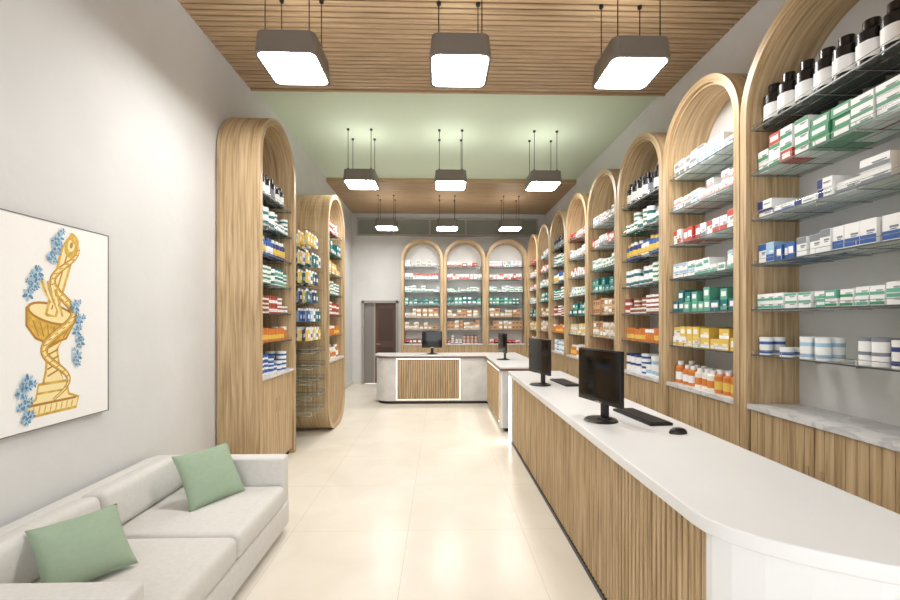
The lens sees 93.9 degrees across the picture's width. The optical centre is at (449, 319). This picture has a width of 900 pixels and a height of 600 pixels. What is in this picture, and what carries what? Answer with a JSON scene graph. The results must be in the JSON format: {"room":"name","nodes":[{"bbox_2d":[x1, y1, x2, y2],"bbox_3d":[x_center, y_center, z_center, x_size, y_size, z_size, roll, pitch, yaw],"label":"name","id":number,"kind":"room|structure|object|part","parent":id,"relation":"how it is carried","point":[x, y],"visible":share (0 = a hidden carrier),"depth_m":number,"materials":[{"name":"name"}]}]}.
{"room":"pharmacy","nodes":[
{"label":"pharmacy","id":0,"kind":"room"},
{"bbox_2d":[0,0,351,527],"bbox_3d":[-2.463,-0.590,4.293,0.200,4.480,13.500,0,0,-1],"label":"wall","id":1,"kind":"structure","parent":0,"point":[113,113],"depth_m":3.07,"materials":[{"name":"paint"}]},
{"bbox_2d":[0,208,108,439],"bbox_3d":[-2.294,0.020,2.366,0.040,1.172,0.912,0,0,-1],"label":"framed wall art","id":2,"kind":"object","parent":1,"relation":"attached to","point":[54,276],"visible":1,"depth_m":2.41,"materials":[{"name":"white paper"}]},
{"bbox_2d":[345,380,352,388],"bbox_3d":[-2.355,1.605,4.295,0.015,0.090,13.100,0,0,-1],"label":"baseboard","id":3,"kind":"structure","parent":1,"relation":"attached to","point":[351,382],"depth_m":10.37,"materials":[{"name":"white paint"}]},
{"bbox_2d":[231,383,601,599],"bbox_3d":[0.141,1.700,4.355,5.410,0.100,13.500,0,0,-1],"label":"floor","id":4,"kind":"structure","parent":0,"point":[391,501],"depth_m":3.47,"materials":[{"name":"tile"}]},
{"bbox_2d":[0,454,288,599],"bbox_3d":[-1.751,1.327,2.429,1.045,0.645,1.740,0,0,-1],"label":"sofa","id":5,"kind":"object","parent":4,"relation":"on","point":[208,552],"visible":0.8,"depth_m":2.44,"materials":[{"name":"fabric"}]},
{"bbox_2d":[0,497,100,583],"bbox_3d":[-2.059,1.135,2.054,0.170,0.250,0.737,-10,0,-1],"label":"cushion","id":6,"kind":"object","parent":5,"relation":"on","point":[18,564],"depth_m":1.98,"materials":[{"name":"fabric"}]},
{"bbox_3d":[-1.742,1.320,1.624,1.025,0.540,0.130,0,0,-1],"label":"arm","id":7,"kind":"part","parent":5,"relation":"part of","materials":[{"name":"fabric"}]},
{"bbox_3d":[-2.208,1.315,2.418,0.130,0.550,1.540,0,0,-1],"label":"backrest","id":8,"kind":"part","parent":5,"relation":"part of","materials":[{"name":"fabric"}]},
{"bbox_2d":[25,503,137,582],"bbox_3d":[-1.794,1.115,2.058,0.269,0.250,0.360,0,0,33],"label":"throw pillow","id":9,"kind":"object","parent":5,"relation":"on","point":[84,548],"visible":0.94,"depth_m":2.01,"materials":[{"name":"green fabric"}]},
{"bbox_2d":[81,455,182,523],"bbox_3d":[-2.077,1.135,2.799,0.170,0.250,0.737,-10,0,-1],"label":"cushion","id":10,"kind":"object","parent":5,"relation":"on","point":[141,490],"depth_m":2.73,"materials":[{"name":"fabric"}]},
{"bbox_2d":[32,538,235,599],"bbox_3d":[-1.672,1.330,2.063,0.905,0.160,0.739,0,0,-1],"label":"seat cushion","id":11,"kind":"object","parent":5,"relation":"on","point":[167,568],"depth_m":2.16,"materials":[{"name":"fabric"}]},
{"bbox_2d":[122,486,283,557],"bbox_3d":[-1.690,1.330,2.808,0.905,0.160,0.739,0,0,-1],"label":"seat cushion","id":12,"kind":"object","parent":5,"relation":"on","point":[244,516],"depth_m":2.68,"materials":[{"name":"fabric"}]},
{"bbox_2d":[171,442,245,511],"bbox_3d":[-1.691,1.090,2.961,0.241,0.332,0.402,0,0,28],"label":"throw pillow","id":13,"kind":"object","parent":5,"relation":"on","point":[209,475],"visible":1,"depth_m":2.90,"materials":[{"name":"green fabric"}]},
{"bbox_3d":[-1.780,1.320,3.239,1.025,0.540,0.120,0,0,-1],"label":"arm","id":14,"kind":"part","parent":5,"relation":"part of","materials":[{"name":"fabric"}]},
{"bbox_3d":[-1.756,1.500,2.429,1.035,0.180,1.700,0,0,-1],"label":"frame","id":15,"kind":"part","parent":5,"relation":"part of","materials":[{"name":"fabric"}]},
{"bbox_2d":[217,118,295,454],"bbox_3d":[-2.140,-0.289,4.748,0.433,3.878,1.051,0,0,-1],"label":"shelf unit","id":16,"kind":"object","parent":4,"relation":"on","point":[256,176],"visible":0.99,"depth_m":4.23,"materials":[{"name":"brown wood"}]},
{"bbox_2d":[296,195,344,428],"bbox_3d":[-2.076,-0.140,6.540,0.640,3.576,1.051,0,0,-1],"label":"shelf unit","id":17,"kind":"object","parent":4,"relation":"on","point":[323,214],"visible":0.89,"depth_m":6.06,"materials":[{"name":"brown wood"}]},
{"bbox_2d":[296,229,324,416],"bbox_3d":[-2.074,-0.025,5.662,0.606,2.850,0.632,0,0,-1],"label":"display rack","id":18,"kind":"object","parent":17,"relation":"attached to","point":[304,277],"visible":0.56,"depth_m":5.56,"materials":[{"name":"white"}]},
{"bbox_2d":[401,239,442,352],"bbox_3d":[-0.696,-0.184,10.627,1.051,3.668,0.380,0,0,-1],"label":"shelf unit","id":19,"kind":"object","parent":4,"relation":"on","point":[421,259],"visible":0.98,"depth_m":10.53,"materials":[{"name":"brown wood"}]},
{"bbox_2d":[375,352,528,430],"bbox_3d":[-0.034,1.170,7.511,2.910,0.960,2.780,0,0,-1],"label":"counter","id":20,"kind":"object","parent":4,"relation":"on","point":[402,378],"depth_m":8.22,"materials":[{"name":"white stone"}]},
{"bbox_2d":[422,331,441,353],"bbox_3d":[-0.360,0.460,8.542,0.379,0.458,0.230,0,0,26],"label":"computer monitor","id":21,"kind":"object","parent":20,"relation":"on","point":[430,339],"visible":1,"depth_m":8.52,"materials":[{"name":"black plastic"}]},
{"bbox_2d":[375,352,528,370],"bbox_3d":[-0.034,0.720,7.511,2.910,0.060,2.780,0,0,-1],"label":"countertop","id":22,"kind":"structure","parent":20,"relation":"on","point":[517,362],"depth_m":8.20,"materials":[{"name":"white stone"}]},
{"bbox_2d":[496,333,509,359],"bbox_3d":[0.923,0.460,7.327,0.230,0.458,0.379,0,0,-39],"label":"computer monitor","id":23,"kind":"object","parent":20,"relation":"on","point":[502,337],"visible":1,"depth_m":7.28,"materials":[{"name":"black plastic"}]},
{"bbox_2d":[443,239,485,352],"bbox_3d":[0.361,-0.184,10.652,1.051,3.668,0.380,0,0,-1],"label":"shelf unit","id":24,"kind":"object","parent":4,"relation":"on","point":[464,263],"visible":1,"depth_m":10.55,"materials":[{"name":"brown wood"}]},
{"bbox_3d":[0.357,-0.154,10.812,0.931,3.608,0.020,0,0,-1],"label":"panel","id":25,"kind":"part","parent":24,"relation":"part of","materials":[{"name":"paint"}]},
{"bbox_2d":[485,239,526,356],"bbox_3d":[1.418,-0.184,10.677,1.051,3.668,0.380,0,0,-1],"label":"shelf unit","id":26,"kind":"object","parent":4,"relation":"on","point":[506,259],"visible":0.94,"depth_m":10.56,"materials":[{"name":"brown wood"}]},
{"bbox_3d":[1.414,-0.154,10.837,0.931,3.608,0.020,0,0,-1],"label":"panel","id":27,"kind":"part","parent":26,"relation":"part of","materials":[{"name":"paint"}]},
{"bbox_2d":[527,234,538,357],"bbox_3d":[2.223,-0.184,9.938,0.577,3.668,1.051,0,0,-1],"label":"shelf unit","id":28,"kind":"object","parent":4,"relation":"on","point":[532,246],"visible":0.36,"depth_m":10.37,"materials":[{"name":"brown wood"}]},
{"bbox_2d":[537,224,550,339],"bbox_3d":[2.248,-0.184,8.879,0.577,3.668,1.051,0,0,-1],"label":"shelf unit","id":29,"kind":"object","parent":4,"relation":"on","point":[544,234],"visible":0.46,"depth_m":9.28,"materials":[{"name":"brown wood"}]},
{"bbox_2d":[549,211,567,372],"bbox_3d":[2.273,-0.184,7.819,0.577,3.668,1.051,0,0,-1],"label":"shelf unit","id":30,"kind":"object","parent":4,"relation":"on","point":[557,231],"visible":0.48,"depth_m":8.11,"materials":[{"name":"brown wood"}]},
{"bbox_2d":[565,193,589,378],"bbox_3d":[2.298,-0.184,6.759,0.577,3.668,1.051,0,0,-1],"label":"shelf unit","id":31,"kind":"object","parent":4,"relation":"on","point":[576,220],"visible":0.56,"depth_m":7.11,"materials":[{"name":"brown wood"}]},
{"bbox_2d":[587,169,619,350],"bbox_3d":[2.324,-0.184,5.699,0.577,3.668,1.051,0,0,-1],"label":"shelf unit","id":32,"kind":"object","parent":4,"relation":"on","point":[602,201],"visible":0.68,"depth_m":6.01,"materials":[{"name":"brown wood"}]},
{"bbox_2d":[617,133,666,413],"bbox_3d":[2.349,-0.184,4.640,0.577,3.668,1.051,0,0,-1],"label":"shelf unit","id":33,"kind":"object","parent":4,"relation":"on","point":[639,188],"visible":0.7,"depth_m":4.81,"materials":[{"name":"brown wood"}]},
{"bbox_3d":[2.440,-0.154,4.642,0.020,3.608,0.931,0,0,-1],"label":"panel","id":34,"kind":"part","parent":33,"relation":"part of","materials":[{"name":"paint"}]},
{"bbox_2d":[508,371,899,599],"bbox_3d":[1.213,1.175,3.445,0.730,0.950,4.670,0,0,-1],"label":"counter","id":35,"kind":"object","parent":4,"relation":"on","point":[647,512],"depth_m":1.84,"materials":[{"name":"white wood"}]},
{"bbox_2d":[529,338,550,386],"bbox_3d":[0.973,0.452,4.524,0.230,0.495,0.460,0,0,-15],"label":"computer monitor","id":36,"kind":"object","parent":35,"relation":"on","point":[539,349],"visible":1,"depth_m":4.49,"materials":[{"name":"black plastic"}]},
{"bbox_2d":[550,378,578,386],"bbox_3d":[1.270,0.689,4.652,0.160,0.021,0.480,0,0,-6],"label":"keyboard","id":37,"kind":"object","parent":35,"relation":"on","point":[562,381],"visible":1,"depth_m":4.56,"materials":[{"name":"black plastic"}]},
{"bbox_2d":[579,347,623,423],"bbox_3d":[1.051,0.452,2.926,0.230,0.495,0.460,0,0,-17],"label":"computer monitor","id":38,"kind":"object","parent":35,"relation":"on","point":[601,372],"visible":1,"depth_m":2.88,"materials":[{"name":"black plastic"}]},
{"bbox_2d":[613,408,672,425],"bbox_3d":[1.369,0.689,3.013,0.160,0.021,0.480,0,0,-7],"label":"keyboard","id":39,"kind":"object","parent":35,"relation":"on","point":[648,419],"visible":0.98,"depth_m":2.94,"materials":[{"name":"black plastic"}]},
{"bbox_2d":[669,427,686,434],"bbox_3d":[1.409,0.681,2.594,0.116,0.035,0.068,0,0,-8],"label":"computer mouse","id":40,"kind":"object","parent":35,"relation":"on","point":[676,430],"visible":1,"depth_m":2.57,"materials":[{"name":"black plastic"}]},
{"bbox_2d":[662,73,747,446],"bbox_3d":[2.374,-0.184,3.580,0.577,3.668,1.051,0,0,-1],"label":"shelf unit","id":41,"kind":"object","parent":4,"relation":"on","point":[701,165],"visible":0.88,"depth_m":3.74,"materials":[{"name":"brown wood"}]},
{"bbox_3d":[2.465,-0.154,3.582,0.020,3.608,0.931,0,0,-1],"label":"panel","id":42,"kind":"part","parent":41,"relation":"part of","materials":[{"name":"paint"}]},
{"bbox_2d":[740,0,899,513],"bbox_3d":[2.401,-0.184,2.465,0.577,3.668,1.161,0,0,-1],"label":"shelf unit","id":43,"kind":"object","parent":4,"relation":"on","point":[820,110],"visible":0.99,"depth_m":2.60,"materials":[{"name":"brown wood"}]},
{"bbox_3d":[2.492,-0.154,2.467,0.020,3.608,1.041,0,0,-1],"label":"panel","id":44,"kind":"part","parent":43,"relation":"part of","materials":[{"name":"paint"}]},
{"bbox_2d":[352,213,544,383],"bbox_3d":[-0.017,-0.590,11.003,5.010,4.480,0.200,0,0,-1],"label":"wall","id":45,"kind":"structure","parent":0,"point":[376,260],"depth_m":10.86,"materials":[{"name":"paint"}]},
{"bbox_2d":[362,301,397,383],"bbox_3d":[-1.811,0.575,10.945,0.940,2.150,0.230,0,0,-1],"label":"frame","id":46,"kind":"object","parent":45,"relation":"attached to","point":[363,302],"visible":0.62,"depth_m":10.83,"materials":[{"name":"grey paint"}]},
{"bbox_2d":[365,303,395,382],"bbox_3d":[-1.810,0.600,10.920,0.820,2.080,0.100,0,0,-1],"label":"door","id":47,"kind":"structure","parent":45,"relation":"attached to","point":[380,318],"depth_m":10.91,"materials":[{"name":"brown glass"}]},
{"bbox_2d":[357,218,537,236],"bbox_3d":[-0.059,-2.400,10.871,4.680,0.460,0.058,0,0,-1],"label":"window","id":48,"kind":"structure","parent":45,"relation":"in","point":[474,227],"depth_m":10.86,"materials":[{"name":"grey glass"}]},
{"bbox_2d":[257,91,656,179],"bbox_3d":[0.141,-2.880,4.355,5.410,0.100,13.500,0,0,-1],"label":"ceiling","id":49,"kind":"structure","parent":0,"point":[498,128],"depth_m":6.27,"materials":[{"name":"green paint"}]},
{"bbox_2d":[343,128,379,189],"bbox_3d":[-1.343,-2.440,6.390,0.490,0.780,0.490,0,0,-1],"label":"pendant lamp","id":50,"kind":"object","parent":49,"relation":"hanging from","point":[354,179],"visible":1,"depth_m":6.20,"materials":[{"name":"brown"}]},
{"bbox_2d":[434,129,466,190],"bbox_3d":[0.007,-2.440,6.422,0.490,0.780,0.490,0,0,-1],"label":"pendant lamp","id":51,"kind":"object","parent":49,"relation":"hanging from","point":[445,179],"visible":1,"depth_m":6.24,"materials":[{"name":"brown"}]},
{"bbox_2d":[326,178,576,213],"bbox_3d":[0.016,-2.785,9.626,5.010,0.090,2.445,0,0,-1],"label":"panel","id":52,"kind":"object","parent":49,"relation":"attached to","point":[412,195],"depth_m":9.43,"materials":[{"name":"brown wood"}]},
{"bbox_2d":[375,195,398,230],"bbox_3d":[-1.415,-2.400,9.419,0.490,0.700,0.490,0,0,-1],"label":"pendant lamp","id":53,"kind":"object","parent":52,"relation":"hanging from","point":[380,224],"visible":1,"depth_m":9.24,"materials":[{"name":"brown"}]},
{"bbox_2d":[436,195,457,230],"bbox_3d":[-0.065,-2.400,9.451,0.490,0.700,0.490,0,0,-1],"label":"pendant lamp","id":54,"kind":"object","parent":52,"relation":"hanging from","point":[442,224],"visible":1,"depth_m":9.23,"materials":[{"name":"brown"}]},
{"bbox_2d":[498,196,521,231],"bbox_3d":[1.355,-2.400,9.485,0.490,0.700,0.490,0,0,-1],"label":"pendant lamp","id":55,"kind":"object","parent":52,"relation":"hanging from","point":[508,225],"visible":1,"depth_m":9.28,"materials":[{"name":"brown"}]},
{"bbox_2d":[177,0,759,95],"bbox_3d":[0.210,-2.785,1.453,5.010,0.090,7.275,0,0,-1],"label":"panel","id":56,"kind":"object","parent":49,"relation":"attached to","point":[538,47],"depth_m":4.04,"materials":[{"name":"brown wood"}]},
{"bbox_2d":[254,0,330,86],"bbox_3d":[-1.272,-2.400,3.441,0.490,0.700,0.490,0,0,-1],"label":"pendant lamp","id":57,"kind":"object","parent":56,"relation":"hanging from","point":[289,57],"visible":1,"depth_m":3.31,"materials":[{"name":"brown"}]},
{"bbox_2d":[429,0,490,88],"bbox_3d":[0.077,-2.400,3.473,0.490,0.700,0.490,0,0,-1],"label":"pendant lamp","id":58,"kind":"object","parent":56,"relation":"hanging from","point":[456,60],"visible":1,"depth_m":3.33,"materials":[{"name":"brown"}]},
{"bbox_2d":[592,0,670,90],"bbox_3d":[1.497,-2.400,3.507,0.490,0.700,0.490,0,0,-1],"label":"pendant lamp","id":59,"kind":"object","parent":56,"relation":"hanging from","point":[628,62],"visible":1,"depth_m":3.38,"materials":[{"name":"painted metal"},{"name":"frosted acrylic"}]},
{"bbox_2d":[525,130,561,191],"bbox_3d":[1.427,-2.440,6.456,0.490,0.780,0.490,0,0,-1],"label":"pendant lamp","id":60,"kind":"object","parent":49,"relation":"hanging from","point":[537,180],"visible":1,"depth_m":6.28,"materials":[{"name":"brown"}]},
{"bbox_2d":[545,0,787,223],"bbox_3d":[2.746,-0.590,4.417,0.200,4.480,13.500,0,0,-1],"label":"wall","id":61,"kind":"structure","parent":0,"point":[735,52],"depth_m":4.65,"materials":[{"name":"paint"}]}
]}

